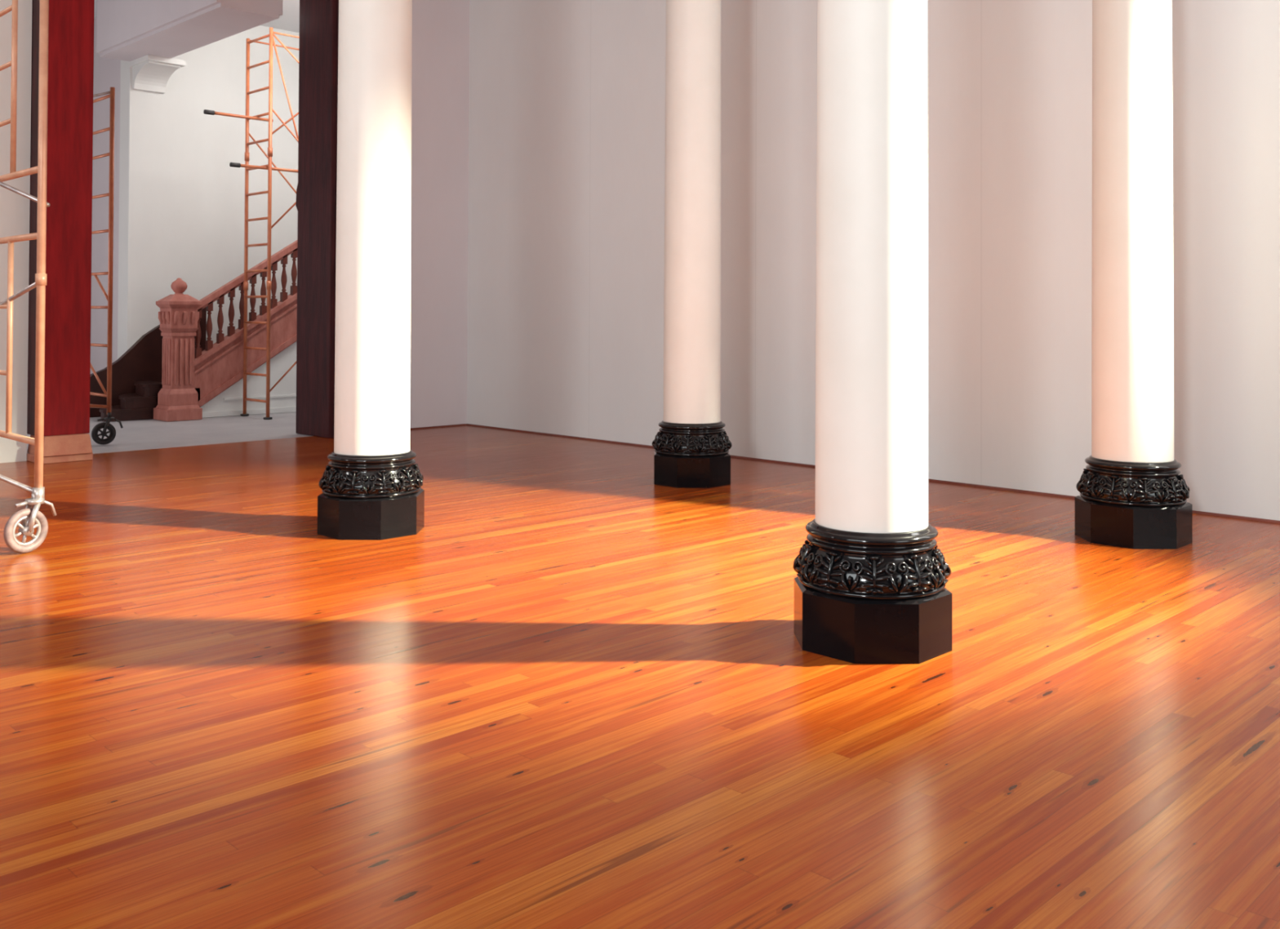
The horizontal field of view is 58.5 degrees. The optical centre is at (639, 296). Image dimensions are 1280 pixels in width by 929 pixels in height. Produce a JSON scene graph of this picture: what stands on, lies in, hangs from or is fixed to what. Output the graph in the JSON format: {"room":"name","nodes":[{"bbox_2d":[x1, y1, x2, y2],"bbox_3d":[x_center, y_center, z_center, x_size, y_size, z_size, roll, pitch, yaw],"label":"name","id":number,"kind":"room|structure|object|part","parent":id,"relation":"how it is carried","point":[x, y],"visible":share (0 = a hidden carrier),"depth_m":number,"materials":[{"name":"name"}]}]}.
{"room":"empty columned hall","nodes":[
{"label":"empty columned hall","id":0,"kind":"room"},
{"bbox_2d":[0,0,31,462],"bbox_3d":[-8.226,-1.144,6.564,0.300,5.100,8.620,-1,-1,45],"label":"wall","id":1,"kind":"structure","parent":0,"point":[14,207],"depth_m":9.43,"materials":[{"name":"white paint"}]},
{"bbox_2d":[26,60,31,407],"bbox_3d":[-9.517,-1.056,13.334,0.300,5.100,5.370,-1,-1,45],"label":"wall","id":2,"kind":"structure","parent":0,"point":[31,60],"depth_m":14.76,"materials":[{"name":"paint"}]},
{"bbox_2d":[90,17,120,373],"bbox_3d":[-6.911,-1.024,14.737,1.800,5.100,0.300,-1,-1,45],"label":"wall","id":3,"kind":"structure","parent":0,"point":[107,71],"depth_m":14.36,"materials":[{"name":"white paint"}]},
{"bbox_2d":[96,0,282,93],"bbox_3d":[-5.007,-3.060,12.701,3.200,1.070,0.840,-1,-1,45],"label":"ceiling beam","id":4,"kind":"structure","parent":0,"point":[147,34],"depth_m":12.65,"materials":[{"name":"white paint"}]},
{"bbox_2d":[93,0,299,32],"bbox_3d":[-6.136,-3.670,13.063,5.300,0.150,9.100,-1,-1,45],"label":"ceiling","id":5,"kind":"structure","parent":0,"point":[289,20],"depth_m":14.63,"materials":[{"name":"white paint"}]},
{"bbox_2d":[117,25,299,359],"bbox_3d":[-4.850,-1.008,15.313,0.300,5.100,4.030,-1,-1,45],"label":"wall","id":6,"kind":"structure","parent":0,"point":[182,202],"depth_m":14.44,"materials":[{"name":"white paint"}]},
{"bbox_2d":[409,0,469,427],"bbox_3d":[-2.619,-1.039,12.383,0.600,5.100,1.420,-1,-1,45],"label":"wall","id":7,"kind":"structure","parent":0,"point":[440,60],"depth_m":12.40,"materials":[{"name":"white paint"}]},
{"bbox_2d":[409,423,466,430],"bbox_3d":[-2.420,1.401,12.123,0.016,0.016,1.398,-1,-1,45],"label":"baseboard","id":8,"kind":"structure","parent":7,"relation":"attached to","point":[430,427],"depth_m":12.35,"materials":[{"name":"brown wood"}]},
{"bbox_2d":[0,407,1279,928],"bbox_3d":[-2.233,1.360,4.966,22.200,0.100,14.900,-1,-1,45],"label":"floor","id":9,"kind":"structure","parent":0,"point":[584,693],"depth_m":3.58,"materials":[{"name":"brown wood"}]},
{"bbox_2d":[0,0,56,553],"bbox_3d":[-4.341,-0.488,5.813,1.645,3.600,2.168,-1,-1,45],"label":"scaffold","id":10,"kind":"object","parent":9,"relation":"on","point":[28,516],"visible":1,"depth_m":5.95,"materials":[{"name":"orange metal"}]},
{"bbox_2d":[26,0,94,463],"bbox_3d":[-4.830,-0.998,9.562,0.388,4.720,0.415,-1,-1,45],"label":"timber post","id":11,"kind":"object","parent":9,"relation":"on","point":[68,301],"visible":0.8,"depth_m":9.47,"materials":[{"name":"paint"}]},
{"bbox_2d":[89,86,123,444],"bbox_3d":[-5.734,-0.298,10.524,1.004,3.340,1.557,-1,-1,45],"label":"scaffold","id":12,"kind":"object","parent":9,"relation":"on","point":[106,425],"visible":0.55,"depth_m":10.67,"materials":[{"name":"orange paint"}]},
{"bbox_2d":[89,240,297,421],"bbox_3d":[-4.682,-0.204,14.392,1.210,3.269,4.076,-1,-1,45],"label":"staircase","id":13,"kind":"structure","parent":9,"relation":"on","point":[171,372],"depth_m":13.59,"materials":[{"name":"brown wood"}]},
{"bbox_3d":[-4.147,-0.766,14.430,0.100,2.139,3.280,-1,-1,45],"label":"handrail","id":14,"kind":"part","parent":13,"relation":"part of","materials":[{"name":"brown wood"}]},
{"bbox_3d":[-4.108,0.413,14.454,0.085,2.042,3.160,-1,-1,45],"label":"spandrel panel","id":15,"kind":"part","parent":13,"relation":"part of","materials":[{"name":"white paint"}]},
{"bbox_2d":[203,26,299,419],"bbox_3d":[-4.221,-0.851,13.763,0.680,4.550,2.130,-1,-1,45],"label":"scaffold","id":16,"kind":"object","parent":9,"relation":"on","point":[248,167],"visible":0.56,"depth_m":13.41,"materials":[{"name":"orange paint"}]},
{"bbox_2d":[295,0,338,438],"bbox_3d":[-3.150,-0.961,11.632,0.790,4.720,0.370,-1,-1,45],"label":"timber post","id":17,"kind":"object","parent":9,"relation":"on","point":[316,190],"visible":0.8,"depth_m":11.46,"materials":[{"name":"red paint"}]},
{"bbox_2d":[317,0,424,540],"bbox_3d":[-1.523,-1.165,6.567,0.660,5.000,0.660,-1,-1,45],"label":"column","id":18,"kind":"structure","parent":9,"relation":"on","point":[371,484],"depth_m":6.37,"materials":[{"name":"white paint"}]},
{"bbox_2d":[652,0,732,488],"bbox_3d":[0.392,-1.130,8.474,0.660,5.000,0.660,-1,-1,45],"label":"column","id":19,"kind":"structure","parent":9,"relation":"on","point":[691,446],"depth_m":8.28,"materials":[{"name":"white paint"}]},
{"bbox_2d":[793,0,952,663],"bbox_3d":[0.892,-1.185,4.394,0.660,5.000,0.660,-1,-1,45],"label":"column","id":20,"kind":"structure","parent":9,"relation":"on","point":[870,582],"depth_m":4.19,"materials":[{"name":"white paint"}]},
{"bbox_2d":[1075,0,1192,549],"bbox_3d":[2.760,-1.149,6.413,0.660,5.000,0.660,-1,-1,45],"label":"column","id":21,"kind":"structure","parent":9,"relation":"on","point":[1134,495],"depth_m":6.22,"materials":[{"name":"white paint"}]},
{"bbox_2d":[466,0,1279,520],"bbox_3d":[3.752,-1.083,7.229,16.900,5.100,0.300,-1,-1,45],"label":"wall","id":22,"kind":"structure","parent":0,"point":[566,218],"depth_m":8.55,"materials":[{"name":"grey paint"}]},
{"bbox_2d":[466,423,1279,524],"bbox_3d":[3.842,1.355,6.871,16.300,0.016,0.016,-1,-1,45],"label":"baseboard","id":23,"kind":"structure","parent":22,"relation":"attached to","point":[470,424],"depth_m":8.42,"materials":[{"name":"brown wood"}]}
]}

